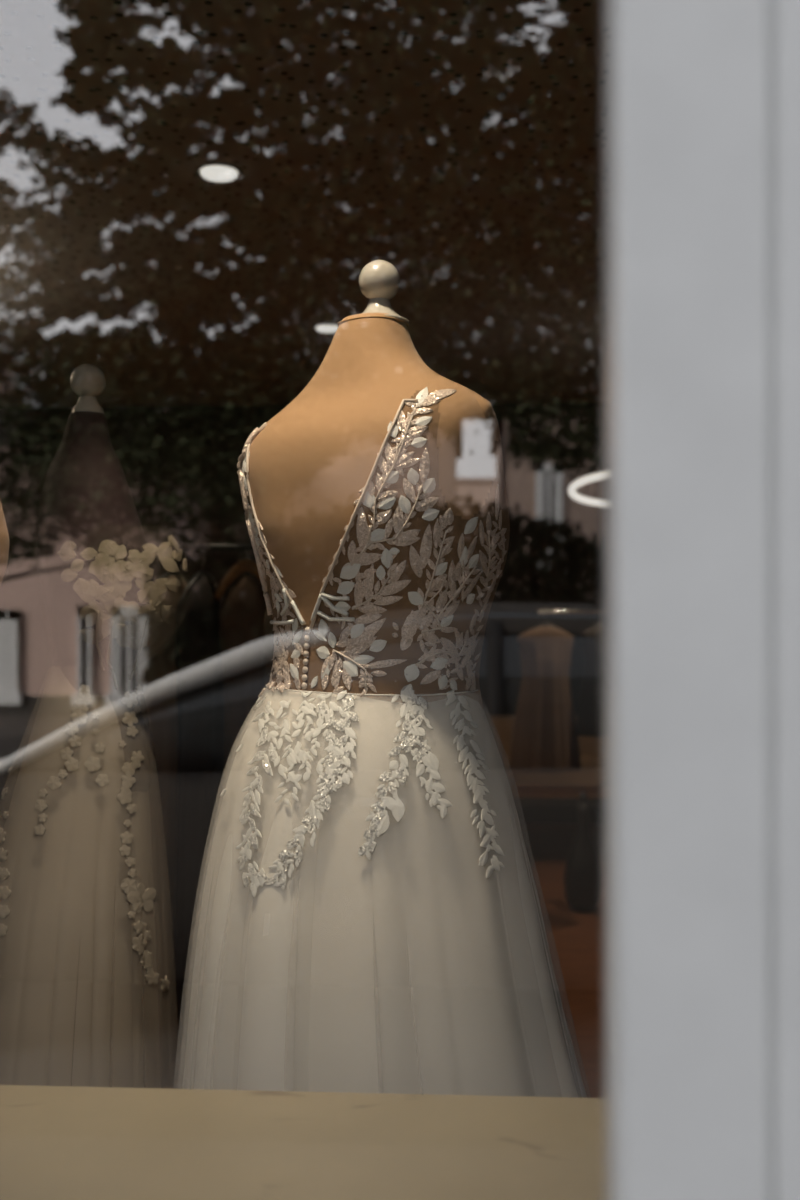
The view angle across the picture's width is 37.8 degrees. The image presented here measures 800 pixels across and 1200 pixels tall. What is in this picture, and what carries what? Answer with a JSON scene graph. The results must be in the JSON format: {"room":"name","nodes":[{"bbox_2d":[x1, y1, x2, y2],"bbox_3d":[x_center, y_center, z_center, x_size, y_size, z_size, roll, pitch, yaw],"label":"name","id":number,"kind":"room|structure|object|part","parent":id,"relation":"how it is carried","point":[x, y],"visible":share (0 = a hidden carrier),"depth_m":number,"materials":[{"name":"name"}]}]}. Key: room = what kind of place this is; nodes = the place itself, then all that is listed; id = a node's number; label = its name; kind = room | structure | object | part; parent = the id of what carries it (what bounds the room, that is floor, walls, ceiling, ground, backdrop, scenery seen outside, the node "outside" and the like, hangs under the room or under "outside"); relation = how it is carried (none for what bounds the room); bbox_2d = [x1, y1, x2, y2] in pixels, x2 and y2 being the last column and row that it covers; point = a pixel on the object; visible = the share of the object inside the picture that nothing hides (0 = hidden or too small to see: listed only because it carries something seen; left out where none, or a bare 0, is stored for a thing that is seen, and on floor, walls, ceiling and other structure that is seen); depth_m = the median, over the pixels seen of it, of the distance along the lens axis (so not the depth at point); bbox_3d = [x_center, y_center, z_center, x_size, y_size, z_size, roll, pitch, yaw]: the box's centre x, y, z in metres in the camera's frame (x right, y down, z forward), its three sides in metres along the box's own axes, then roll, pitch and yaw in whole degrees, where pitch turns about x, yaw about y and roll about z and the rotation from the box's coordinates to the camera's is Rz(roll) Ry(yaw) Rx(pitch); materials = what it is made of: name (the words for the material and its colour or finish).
{"room":"street outside shop","nodes":[
{"label":"street outside shop","id":0,"kind":"room"},
{"bbox_2d":[0,0,605,406],"bbox_3d":[0.093,-1.210,3.680,6.200,0.120,6.500,0,0,3],"label":"ceiling","id":1,"kind":"structure","parent":0,"point":[459,146],"depth_m":3.29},
{"bbox_2d":[196,162,241,181],"bbox_3d":[-0.485,-1.143,3.128,0.124,0.014,0.124,0,0,3],"label":"recessed light","id":2,"kind":"object","parent":1,"relation":"in","point":[214,171],"visible":1,"depth_m":3.11,"materials":[{"name":"beige plastic"}]},
{"bbox_2d":[313,323,337,332],"bbox_3d":[-0.303,-1.143,4.914,0.124,0.014,0.124,0,0,3],"label":"recessed light","id":3,"kind":"object","parent":1,"relation":"in","point":[327,328],"visible":0.85,"depth_m":4.88,"materials":[{"name":"white"}]},
{"bbox_2d":[568,439,605,506],"bbox_3d":[1.003,-0.783,5.000,0.560,0.733,0.552,0,0,3],"label":"pendant","id":4,"kind":"object","parent":1,"relation":"hanging from","point":[602,475],"visible":0.37,"depth_m":5.01,"materials":[{"name":"white"}]},
{"bbox_2d":[0,402,605,806],"bbox_3d":[0.260,0.075,6.876,6.400,2.650,0.100,0,0,3],"label":"wall","id":5,"kind":"structure","parent":0,"point":[178,463],"depth_m":6.89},
{"bbox_2d":[0,801,605,823],"bbox_3d":[0.257,1.250,6.816,6.200,0.100,0.020,0,0,3],"label":"baseboard","id":6,"kind":"structure","parent":5,"relation":"attached to","point":[526,814],"depth_m":6.77,"materials":[{"name":"black wood"}]},
{"bbox_2d":[0,818,605,1097],"bbox_3d":[0.096,1.350,3.740,6.200,0.100,6.380,0,0,3],"label":"floor","id":7,"kind":"structure","parent":0,"point":[576,940],"depth_m":4.40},
{"bbox_2d":[0,500,8,584],"bbox_3d":[-0.634,0.463,1.450,0.320,1.674,0.320,0,0,3],"label":"mannequin","id":8,"kind":"object","parent":7,"relation":"on","point":[4,536],"visible":1,"depth_m":1.43,"materials":[{"name":"brown fabric"}]},
{"bbox_2d":[37,364,149,791],"bbox_3d":[-0.453,0.477,1.720,0.320,1.646,0.320,0,0,3],"label":"mannequin","id":9,"kind":"object","parent":7,"relation":"on","point":[87,500],"visible":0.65,"depth_m":1.66,"materials":[{"name":"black fabric"}]},
{"bbox_2d":[0,535,187,1087],"bbox_3d":[-0.521,0.596,1.721,0.462,1.405,0.485,0,0,3],"label":"gown","id":10,"kind":"object","parent":9,"relation":"on","point":[79,976],"visible":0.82,"depth_m":1.61,"materials":[{"name":"brown fabric"}]},
{"bbox_2d":[0,828,5,842],"bbox_3d":[-0.559,0.330,1.632,0.033,0.023,0.009,0,0,43],"label":"flower","id":11,"kind":"object","parent":10,"relation":"on","point":[2,833],"depth_m":1.62,"materials":[{"name":"beige fabric"}]},
{"bbox_2d":[0,924,7,935],"bbox_3d":[-0.539,0.446,1.578,0.021,0.016,0.006,0,0,18],"label":"flower","id":12,"kind":"object","parent":10,"relation":"on","point":[3,929],"depth_m":1.58,"materials":[{"name":"beige fabric"}]},
{"bbox_2d":[0,847,7,861],"bbox_3d":[-0.551,0.353,1.614,0.028,0.019,0.008,0,0,38],"label":"flower","id":13,"kind":"object","parent":10,"relation":"on","point":[3,853],"depth_m":1.61,"materials":[{"name":"beige fabric"}]},
{"bbox_2d":[1,787,7,798],"bbox_3d":[-0.567,0.276,1.670,0.008,0.018,0.028,0,0,-29],"label":"flower","id":14,"kind":"object","parent":10,"relation":"on","point":[4,791],"depth_m":1.66,"materials":[{"name":"beige fabric"}]},
{"bbox_2d":[0,867,9,880],"bbox_3d":[-0.544,0.375,1.600,0.026,0.018,0.007,0,0,41],"label":"flower","id":15,"kind":"object","parent":10,"relation":"on","point":[4,873],"depth_m":1.60,"materials":[{"name":"beige fabric"}]},
{"bbox_2d":[0,905,10,917],"bbox_3d":[-0.538,0.422,1.583,0.023,0.019,0.007,0,0,27],"label":"flower","id":16,"kind":"object","parent":10,"relation":"on","point":[4,911],"depth_m":1.58,"materials":[{"name":"beige fabric"}]},
{"bbox_2d":[0,886,11,899],"bbox_3d":[-0.540,0.398,1.590,0.026,0.018,0.007,0,0,32],"label":"flower","id":17,"kind":"object","parent":10,"relation":"on","point":[4,891],"depth_m":1.59,"materials":[{"name":"beige fabric"}]},
{"bbox_2d":[3,811,9,818],"bbox_3d":[-0.552,0.301,1.636,0.006,0.010,0.014,0,0,-44],"label":"flower","id":18,"kind":"object","parent":10,"relation":"on","point":[6,814],"depth_m":1.63,"materials":[{"name":"beige fabric"}]},
{"bbox_2d":[34,824,45,834],"bbox_3d":[-0.491,0.314,1.592,0.018,0.015,0.006,0,0,16],"label":"flower","id":19,"kind":"object","parent":10,"relation":"on","point":[40,829],"depth_m":1.59,"materials":[{"name":"beige fabric"}]},
{"bbox_2d":[35,799,47,811],"bbox_3d":[-0.492,0.282,1.601,0.020,0.017,0.007,0,0,19],"label":"flower","id":20,"kind":"object","parent":10,"relation":"on","point":[41,805],"depth_m":1.60,"materials":[{"name":"beige fabric"}]},
{"bbox_2d":[38,813,47,821],"bbox_3d":[-0.488,0.297,1.596,0.014,0.013,0.006,0,0,16],"label":"flower","id":21,"kind":"object","parent":10,"relation":"on","point":[42,817],"depth_m":1.59,"materials":[{"name":"beige fabric"}]},
{"bbox_2d":[39,789,47,796],"bbox_3d":[-0.491,0.266,1.605,0.014,0.012,0.006,0,0,22],"label":"flower","id":22,"kind":"object","parent":10,"relation":"on","point":[44,792],"depth_m":1.60,"materials":[{"name":"beige fabric"}]},
{"bbox_2d":[47,776,61,789],"bbox_3d":[-0.476,0.252,1.604,0.021,0.019,0.008,0,0,14],"label":"flower","id":23,"kind":"object","parent":10,"relation":"on","point":[54,782],"depth_m":1.60,"materials":[{"name":"beige fabric"}]},
{"bbox_2d":[58,769,67,777],"bbox_3d":[-0.464,0.239,1.606,0.013,0.013,0.006,0,0,3],"label":"flower","id":24,"kind":"object","parent":10,"relation":"on","point":[62,773],"depth_m":1.61,"materials":[{"name":"beige fabric"}]},
{"bbox_2d":[60,747,73,759],"bbox_3d":[-0.461,0.212,1.613,0.019,0.018,0.008,0,0,3],"label":"flower","id":25,"kind":"object","parent":10,"relation":"on","point":[66,753],"depth_m":1.61,"materials":[{"name":"beige fabric"}]},
{"bbox_2d":[64,757,78,771],"bbox_3d":[-0.453,0.227,1.609,0.020,0.020,0.008,0,0,3],"label":"flower","id":26,"kind":"object","parent":10,"relation":"on","point":[71,764],"depth_m":1.61,"materials":[{"name":"beige fabric"}]},
{"bbox_2d":[65,723,78,735],"bbox_3d":[-0.456,0.180,1.622,0.020,0.018,0.008,0,0,3],"label":"flower","id":27,"kind":"object","parent":10,"relation":"on","point":[71,729],"depth_m":1.62,"materials":[{"name":"beige fabric"}]},
{"bbox_2d":[68,735,81,747],"bbox_3d":[-0.451,0.196,1.617,0.018,0.018,0.007,0,0,-4],"label":"flower","id":28,"kind":"object","parent":10,"relation":"on","point":[74,741],"depth_m":1.62,"materials":[{"name":"beige fabric"}]},
{"bbox_2d":[70,709,86,724],"bbox_3d":[-0.448,0.163,1.626,0.024,0.022,0.009,0,0,3],"label":"flower","id":29,"kind":"object","parent":10,"relation":"on","point":[77,716],"depth_m":1.63,"materials":[{"name":"beige fabric"}]},
{"bbox_2d":[71,701,87,716],"bbox_3d":[-0.447,0.152,1.629,0.024,0.023,0.009,0,0,3],"label":"flower","id":30,"kind":"object","parent":10,"relation":"on","point":[78,708],"depth_m":1.63,"materials":[{"name":"beige fabric"}]},
{"bbox_2d":[76,692,91,707],"bbox_3d":[-0.442,0.140,1.633,0.022,0.022,0.009,0,0,3],"label":"flower","id":31,"kind":"object","parent":10,"relation":"on","point":[83,699],"depth_m":1.63,"materials":[{"name":"beige fabric"}]},
{"bbox_2d":[79,684,89,694],"bbox_3d":[-0.442,0.126,1.636,0.016,0.016,0.007,0,0,1],"label":"flower","id":32,"kind":"object","parent":10,"relation":"on","point":[84,689],"depth_m":1.63,"materials":[{"name":"beige fabric"}]},
{"bbox_2d":[84,756,99,771],"bbox_3d":[-0.426,0.227,1.614,0.022,0.022,0.008,0,0,-22],"label":"flower","id":33,"kind":"object","parent":10,"relation":"on","point":[91,763],"depth_m":1.61,"materials":[{"name":"beige fabric"}]},
{"bbox_2d":[92,728,98,734],"bbox_3d":[-0.424,0.184,1.624,0.010,0.010,0.005,0,0,-20],"label":"flower","id":34,"kind":"object","parent":10,"relation":"on","point":[95,731],"depth_m":1.62,"materials":[{"name":"beige fabric"}]},
{"bbox_2d":[92,712,99,719],"bbox_3d":[-0.425,0.162,1.630,0.011,0.012,0.005,0,0,-16],"label":"flower","id":35,"kind":"object","parent":10,"relation":"on","point":[95,715],"depth_m":1.63,"materials":[{"name":"beige fabric"}]},
{"bbox_2d":[94,742,104,752],"bbox_3d":[-0.417,0.205,1.622,0.015,0.015,0.006,0,0,-20],"label":"flower","id":36,"kind":"object","parent":10,"relation":"on","point":[99,747],"depth_m":1.62,"materials":[{"name":"beige fabric"}]},
{"bbox_3d":[-0.418,0.057,1.623,0.009,0.086,0.050,0,0,-6],"label":"lace stem","id":37,"kind":"part","parent":10,"relation":"part of","materials":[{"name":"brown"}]},
{"bbox_2d":[95,774,108,786],"bbox_3d":[-0.412,0.249,1.614,0.018,0.018,0.007,0,0,-23],"label":"flower","id":38,"kind":"object","parent":10,"relation":"on","point":[101,780],"depth_m":1.61,"materials":[{"name":"beige fabric"}]},
{"bbox_3d":[-0.403,0.078,1.627,0.015,0.099,0.055,0,0,-7],"label":"lace stem","id":39,"kind":"part","parent":10,"relation":"part of","materials":[{"name":"brown"}]},
{"bbox_2d":[118,741,125,747],"bbox_3d":[-0.390,0.203,1.640,0.011,0.010,0.005,0,0,-43],"label":"flower","id":40,"kind":"object","parent":10,"relation":"on","point":[121,744],"depth_m":1.64,"materials":[{"name":"beige fabric"}]},
{"bbox_2d":[116,789,131,804],"bbox_3d":[-0.385,0.274,1.629,0.023,0.022,0.006,0,0,-44],"label":"flower","id":41,"kind":"object","parent":10,"relation":"on","point":[123,796],"depth_m":1.63,"materials":[{"name":"beige fabric"}]},
{"bbox_2d":[119,845,130,855],"bbox_3d":[-0.382,0.347,1.617,0.017,0.016,0.005,0,0,-38],"label":"flower","id":42,"kind":"object","parent":10,"relation":"on","point":[124,850],"depth_m":1.62,"materials":[{"name":"beige fabric"}]},
{"bbox_2d":[120,784,129,792],"bbox_3d":[-0.384,0.264,1.631,0.015,0.014,0.005,0,0,-45],"label":"flower","id":43,"kind":"object","parent":10,"relation":"on","point":[124,788],"depth_m":1.63,"materials":[{"name":"beige fabric"}]},
{"bbox_2d":[120,831,133,843],"bbox_3d":[-0.380,0.330,1.621,0.020,0.018,0.005,0,0,-39],"label":"flower","id":44,"kind":"object","parent":10,"relation":"on","point":[126,837],"depth_m":1.62,"materials":[{"name":"beige fabric"}]},
{"bbox_2d":[123,819,131,826],"bbox_3d":[-0.379,0.311,1.625,0.013,0.012,0.005,0,0,-40],"label":"flower","id":45,"kind":"object","parent":10,"relation":"on","point":[126,822],"depth_m":1.62,"materials":[{"name":"beige fabric"}]},
{"bbox_2d":[121,762,134,774],"bbox_3d":[-0.382,0.237,1.640,0.006,0.019,0.023,0,0,36],"label":"flower","id":46,"kind":"object","parent":10,"relation":"on","point":[127,768],"depth_m":1.64,"materials":[{"name":"beige fabric"}]},
{"bbox_2d":[121,774,135,787],"bbox_3d":[-0.380,0.253,1.637,0.007,0.020,0.024,0,0,43],"label":"flower","id":47,"kind":"object","parent":10,"relation":"on","point":[127,780],"depth_m":1.63,"materials":[{"name":"beige fabric"}]},
{"bbox_2d":[121,878,136,893],"bbox_3d":[-0.375,0.395,1.613,0.024,0.022,0.006,0,0,-41],"label":"flower","id":48,"kind":"object","parent":10,"relation":"on","point":[128,886],"depth_m":1.61,"materials":[{"name":"beige fabric"}]},
{"bbox_2d":[121,711,137,726],"bbox_3d":[-0.384,0.170,1.658,0.008,0.022,0.030,0,0,34],"label":"flower","id":49,"kind":"object","parent":10,"relation":"on","point":[129,719],"depth_m":1.66,"materials":[{"name":"beige fabric"}]},
{"bbox_2d":[121,692,137,707],"bbox_3d":[-0.386,0.142,1.666,0.008,0.024,0.031,0,0,29],"label":"flower","id":50,"kind":"object","parent":10,"relation":"on","point":[129,699],"depth_m":1.66,"materials":[{"name":"beige fabric"}]},
{"bbox_2d":[125,857,134,866],"bbox_3d":[-0.375,0.363,1.620,0.005,0.014,0.016,0,0,44],"label":"flower","id":51,"kind":"object","parent":10,"relation":"on","point":[129,861],"depth_m":1.62,"materials":[{"name":"beige fabric"}]},
{"bbox_2d":[126,770,133,777],"bbox_3d":[-0.380,0.244,1.640,0.005,0.012,0.015,0,0,42],"label":"flower","id":52,"kind":"object","parent":10,"relation":"on","point":[129,773],"depth_m":1.64,"materials":[{"name":"beige fabric"}]},
{"bbox_2d":[127,911,135,918],"bbox_3d":[-0.370,0.434,1.610,0.013,0.011,0.004,0,0,-42],"label":"flower","id":53,"kind":"object","parent":10,"relation":"on","point":[131,914],"depth_m":1.61,"materials":[{"name":"beige fabric"}]},
{"bbox_2d":[126,804,136,813],"bbox_3d":[-0.376,0.292,1.633,0.005,0.014,0.017,0,0,39],"label":"flower","id":54,"kind":"object","parent":10,"relation":"on","point":[130,808],"depth_m":1.63,"materials":[{"name":"beige fabric"}]},
{"bbox_2d":[126,726,138,737],"bbox_3d":[-0.380,0.187,1.657,0.006,0.017,0.022,0,0,33],"label":"flower","id":55,"kind":"object","parent":10,"relation":"on","point":[131,731],"depth_m":1.65,"materials":[{"name":"beige fabric"}]},
{"bbox_2d":[128,869,137,877],"bbox_3d":[-0.371,0.379,1.620,0.005,0.013,0.016,0,0,44],"label":"flower","id":56,"kind":"object","parent":10,"relation":"on","point":[132,873],"depth_m":1.62,"materials":[{"name":"beige fabric"}]},
{"bbox_2d":[130,760,140,768],"bbox_3d":[-0.375,0.232,1.651,0.005,0.016,0.021,0,0,30],"label":"flower","id":57,"kind":"object","parent":10,"relation":"on","point":[134,764],"depth_m":1.65,"materials":[{"name":"beige fabric"}]},
{"bbox_2d":[130,751,143,763],"bbox_3d":[-0.373,0.224,1.657,0.006,0.019,0.027,0,0,31],"label":"flower","id":58,"kind":"object","parent":10,"relation":"on","point":[137,756],"depth_m":1.65,"materials":[{"name":"beige fabric"}]},
{"bbox_2d":[133,705,140,713],"bbox_3d":[-0.378,0.157,1.675,0.005,0.012,0.016,0,0,22],"label":"flower","id":59,"kind":"object","parent":10,"relation":"on","point":[136,708],"depth_m":1.67,"materials":[{"name":"beige fabric"}]},
{"bbox_2d":[131,935,146,950],"bbox_3d":[-0.361,0.477,1.617,0.006,0.024,0.029,0,0,32],"label":"flower","id":60,"kind":"object","parent":10,"relation":"on","point":[138,943],"depth_m":1.62,"materials":[{"name":"beige fabric"}]},
{"bbox_2d":[135,684,142,694],"bbox_3d":[-0.379,0.130,1.695,0.006,0.016,0.023,0,0,8],"label":"flower","id":61,"kind":"object","parent":10,"relation":"on","point":[139,690],"depth_m":1.69,"materials":[{"name":"beige fabric"}]},
{"bbox_2d":[136,947,143,954],"bbox_3d":[-0.360,0.486,1.616,0.004,0.011,0.016,0,0,26],"label":"flower","id":62,"kind":"object","parent":10,"relation":"on","point":[140,950],"depth_m":1.61,"materials":[{"name":"beige fabric"}]},
{"bbox_2d":[133,920,146,933],"bbox_3d":[-0.361,0.455,1.621,0.006,0.021,0.027,0,0,27],"label":"flower","id":63,"kind":"object","parent":10,"relation":"on","point":[139,927],"depth_m":1.62,"materials":[{"name":"beige fabric"}]},
{"bbox_3d":[-0.370,0.058,1.653,0.014,0.115,0.079,0,0,-30],"label":"lace stem","id":64,"kind":"part","parent":10,"relation":"part of","materials":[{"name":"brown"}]},
{"bbox_2d":[126,882,155,912],"bbox_3d":[-0.362,0.416,1.631,0.031,0.043,0.048,0,0,3],"label":"flower","id":65,"kind":"object","parent":10,"relation":"on","point":[138,899],"depth_m":1.63,"materials":[{"name":"beige fabric"}]},
{"bbox_2d":[137,894,149,907],"bbox_3d":[-0.360,0.420,1.631,0.006,0.022,0.028,0,0,28],"label":"flower","id":66,"kind":"object","parent":10,"relation":"on","point":[143,900],"depth_m":1.63,"materials":[{"name":"beige fabric"}]},
{"bbox_2d":[140,956,151,965],"bbox_3d":[-0.354,0.503,1.625,0.005,0.017,0.023,0,0,27],"label":"flower","id":67,"kind":"object","parent":10,"relation":"on","point":[145,960],"depth_m":1.63,"materials":[{"name":"beige fabric"}]},
{"bbox_2d":[140,930,151,940],"bbox_3d":[-0.356,0.468,1.628,0.006,0.018,0.022,0,0,29],"label":"flower","id":68,"kind":"object","parent":10,"relation":"on","point":[145,935],"depth_m":1.63,"materials":[{"name":"beige fabric"}]},
{"bbox_2d":[141,950,152,959],"bbox_3d":[-0.354,0.497,1.627,0.005,0.017,0.022,0,0,29],"label":"flower","id":69,"kind":"object","parent":10,"relation":"on","point":[147,955],"depth_m":1.63,"materials":[{"name":"beige fabric"}]},
{"bbox_2d":[143,962,152,969],"bbox_3d":[-0.352,0.510,1.628,0.004,0.012,0.015,0,0,36],"label":"flower","id":70,"kind":"object","parent":10,"relation":"on","point":[147,965],"depth_m":1.63,"materials":[{"name":"beige fabric"}]},
{"bbox_2d":[146,968,153,975],"bbox_3d":[-0.349,0.519,1.630,0.004,0.011,0.014,0,0,35],"label":"flower","id":71,"kind":"object","parent":10,"relation":"on","point":[150,972],"depth_m":1.63,"materials":[{"name":"beige fabric"}]},
{"bbox_2d":[144,971,158,984],"bbox_3d":[-0.347,0.529,1.633,0.004,0.021,0.027,0,0,33],"label":"flower","id":72,"kind":"object","parent":10,"relation":"on","point":[151,977],"depth_m":1.63,"materials":[{"name":"beige fabric"}]},
{"bbox_2d":[160,975,169,991],"bbox_3d":[-0.335,0.549,1.664,0.006,0.022,0.034,0,0,3],"label":"flower","id":73,"kind":"object","parent":10,"relation":"on","point":[165,983],"depth_m":1.66,"materials":[{"name":"beige fabric"}]},
{"bbox_2d":[154,544,253,551],"bbox_3d":[-0.489,0.523,3.000,0.502,1.554,0.424,0,0,3],"label":"rack","id":74,"kind":"object","parent":7,"relation":"on","point":[185,547],"visible":0.08,"depth_m":2.99,"materials":[{"name":"black metal"}]},
{"bbox_2d":[134,650,138,683],"bbox_3d":[-0.680,0.531,2.997,0.124,1.329,0.337,0,0,15],"label":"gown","id":75,"kind":"object","parent":74,"relation":"hanging from","point":[136,651],"visible":0.02,"depth_m":2.92,"materials":[{"name":"black fabric"}]},
{"bbox_2d":[139,572,187,1087],"bbox_3d":[-0.590,0.538,2.999,0.128,1.342,0.351,0,0,19],"label":"gown","id":76,"kind":"object","parent":74,"relation":"hanging from","point":[157,661],"visible":0.24,"depth_m":2.90,"materials":[{"name":"black fabric"}]},
{"bbox_2d":[170,549,224,1062],"bbox_3d":[-0.509,0.499,2.992,0.124,1.265,0.303,0,0,19],"label":"gown","id":77,"kind":"object","parent":74,"relation":"hanging from","point":[199,673],"visible":0.62,"depth_m":2.91,"materials":[{"name":"grey fabric"}]},
{"bbox_2d":[214,549,266,789],"bbox_3d":[-0.395,0.544,3.001,0.174,1.355,0.126,0,0,19],"label":"gown","id":78,"kind":"object","parent":74,"relation":"hanging from","point":[241,615],"visible":0.35,"depth_m":2.96,"materials":[{"name":"fabric"}]},
{"bbox_2d":[263,610,273,696],"bbox_3d":[-0.279,0.538,2.998,0.125,1.342,0.331,0,0,21],"label":"gown","id":79,"kind":"object","parent":74,"relation":"hanging from","point":[268,641],"visible":0.02,"depth_m":2.89,"materials":[{"name":"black fabric"}]},
{"bbox_2d":[244,260,509,709],"bbox_3d":[-0.034,0.443,1.430,0.333,1.714,0.320,0,0,3],"label":"mannequin","id":80,"kind":"object","parent":7,"relation":"on","point":[311,461],"visible":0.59,"depth_m":1.33,"materials":[{"name":"brown fabric"}]},
{"bbox_2d":[183,387,586,1097],"bbox_3d":[0.028,0.526,1.429,0.704,1.533,0.676,0,0,3],"label":"gown","id":81,"kind":"object","parent":80,"relation":"on","point":[371,919],"visible":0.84,"depth_m":1.28,"materials":[{"name":"white fabric"}]},
{"bbox_3d":[-0.181,-0.097,1.435,0.056,0.231,0.029,0,0,26],"label":"strap cord","id":82,"kind":"part","parent":81,"relation":"part of","materials":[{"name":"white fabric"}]},
{"bbox_3d":[-0.057,0.079,1.323,0.046,0.045,0.004,0,0,31],"label":"lace stem","id":83,"kind":"part","parent":81,"relation":"part of","materials":[{"name":"beige fabric"}]},
{"bbox_3d":[-0.042,-0.060,1.293,0.032,0.045,0.004,0,0,41],"label":"lace stem","id":84,"kind":"part","parent":81,"relation":"part of","materials":[{"name":"beige fabric"}]},
{"bbox_3d":[-0.031,-0.016,1.302,0.054,0.055,0.005,0,0,34],"label":"lace stem","id":85,"kind":"part","parent":81,"relation":"part of","materials":[{"name":"beige fabric"}]},
{"bbox_3d":[-0.017,-0.082,1.286,0.083,0.086,0.010,0,0,18],"label":"lace stem","id":86,"kind":"part","parent":81,"relation":"part of","materials":[{"name":"beige fabric"}]},
{"bbox_3d":[-0.005,-0.148,1.287,0.050,0.143,0.024,0,0,3],"label":"lace stem","id":87,"kind":"part","parent":81,"relation":"part of","materials":[{"name":"beige fabric"}]},
{"bbox_3d":[-0.002,-0.160,1.277,0.014,0.036,0.003,0,0,-12],"label":"lace stem","id":88,"kind":"part","parent":81,"relation":"part of","materials":[{"name":"beige fabric"}]},
{"bbox_3d":[0.032,0.066,1.312,0.033,0.016,0.004,0,0,-18],"label":"lace stem","id":89,"kind":"part","parent":81,"relation":"part of","materials":[{"name":"beige fabric"}]},
{"bbox_3d":[0.032,-0.024,1.294,0.042,0.106,0.017,0,0,3],"label":"lace stem","id":90,"kind":"part","parent":81,"relation":"part of","materials":[{"name":"beige fabric"}]},
{"bbox_3d":[0.035,0.029,1.308,0.024,0.017,0.005,0,0,-17],"label":"lace stem","id":91,"kind":"part","parent":81,"relation":"part of","materials":[{"name":"beige fabric"}]},
{"bbox_3d":[0.040,-0.011,1.300,0.026,0.037,0.004,0,0,6],"label":"lace stem","id":92,"kind":"part","parent":81,"relation":"part of","materials":[{"name":"beige fabric"}]},
{"bbox_3d":[0.056,-0.009,1.309,0.060,0.060,0.025,0,0,3],"label":"lace stem","id":93,"kind":"part","parent":81,"relation":"part of","materials":[{"name":"beige fabric"}]},
{"bbox_3d":[0.062,0.055,1.329,0.040,0.019,0.003,0,0,-40],"label":"lace stem","id":94,"kind":"part","parent":81,"relation":"part of","materials":[{"name":"beige fabric"}]},
{"bbox_3d":[0.065,-0.022,1.309,0.014,0.046,0.014,0,0,3],"label":"lace stem","id":95,"kind":"part","parent":81,"relation":"part of","materials":[{"name":"beige fabric"}]},
{"bbox_3d":[0.102,-0.045,1.336,0.005,0.069,0.025,0,0,-4],"label":"lace stem","id":96,"kind":"part","parent":81,"relation":"part of","materials":[{"name":"beige fabric"}]},
{"bbox_3d":[0.078,-0.210,1.347,0.059,0.064,0.049,0,0,14],"label":"arm plate","id":97,"kind":"part","parent":80,"relation":"part of","materials":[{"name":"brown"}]},
{"bbox_2d":[486,716,605,797],"bbox_3d":[0.804,0.953,5.836,1.294,0.693,0.540,0,0,3],"label":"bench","id":98,"kind":"object","parent":7,"relation":"on","point":[591,780],"visible":0.06,"depth_m":5.60,"materials":[{"name":"brown wood"}]},
{"bbox_3d":[0.815,0.705,6.045,1.294,0.196,0.120,0,0,3],"label":"backrest","id":99,"kind":"part","parent":98,"relation":"part of","materials":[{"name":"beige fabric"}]},
{"bbox_3d":[0.803,0.846,5.816,1.294,0.085,0.500,0,0,3],"label":"seat","id":100,"kind":"part","parent":98,"relation":"part of","materials":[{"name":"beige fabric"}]},
{"bbox_3d":[0.804,0.918,5.821,1.254,0.060,0.450,0,0,3],"label":"seat frame","id":101,"kind":"part","parent":98,"relation":"part of","materials":[{"name":"brown wood"}]},
{"bbox_2d":[538,610,605,618],"bbox_3d":[0.987,0.669,4.600,0.886,1.261,0.022,0,0,0],"label":"rail","id":102,"kind":"object","parent":7,"relation":"on","point":[539,611],"visible":0.16,"depth_m":4.59,"materials":[{"name":"silver metal"}]},
{"bbox_2d":[508,608,581,772],"bbox_3d":[0.569,0.351,4.597,0.293,0.638,0.132,0,0,-13],"label":"gown","id":103,"kind":"object","parent":102,"relation":"hanging from","point":[544,739],"visible":1,"depth_m":4.55,"materials":[{"name":"brown fabric"}]},
{"bbox_3d":[0.982,0.047,4.600,0.875,0.017,0.018,0,0,0],"label":"rail","id":104,"kind":"part","parent":102,"relation":"part of","materials":[{"name":"silver metal"}]},
{"bbox_3d":[0.982,0.069,4.600,0.875,0.012,0.012,0,0,0],"label":"rail","id":105,"kind":"part","parent":102,"relation":"part of","materials":[{"name":"black plastic"}]},
{"bbox_2d":[575,608,605,736],"bbox_3d":[0.786,0.282,4.601,0.205,0.500,0.127,0,0,-16],"label":"gown","id":106,"kind":"object","parent":102,"relation":"hanging from","point":[591,717],"visible":0.69,"depth_m":4.55,"materials":[{"name":"grey"}]},
{"bbox_2d":[564,792,601,912],"bbox_3d":[0.769,1.052,4.900,0.160,0.495,0.160,0,0,3],"label":"vase","id":107,"kind":"object","parent":7,"relation":"on","point":[582,874],"visible":1,"depth_m":4.85,"materials":[{"name":"black ceramic"}]},
{"bbox_3d":[-0.072,-0.925,0.535,6.400,5.150,0.200,0,0,3],"label":"wall","id":108,"kind":"structure","parent":0,"visible":0},
{"bbox_2d":[0,0,799,1199],"bbox_3d":[-0.541,-0.255,0.762,2.680,1.610,0.630,0,0,3],"label":"window","id":109,"kind":"structure","parent":108,"relation":"in","point":[702,1100],"depth_m":0.41,"materials":[{"name":"clear glass"}]},
{"bbox_3d":[-0.540,0.467,0.778,2.640,0.045,0.598,0,0,3],"label":"sill","id":110,"kind":"part","parent":109,"relation":"part of","materials":[{"name":"wood"}]}
]}

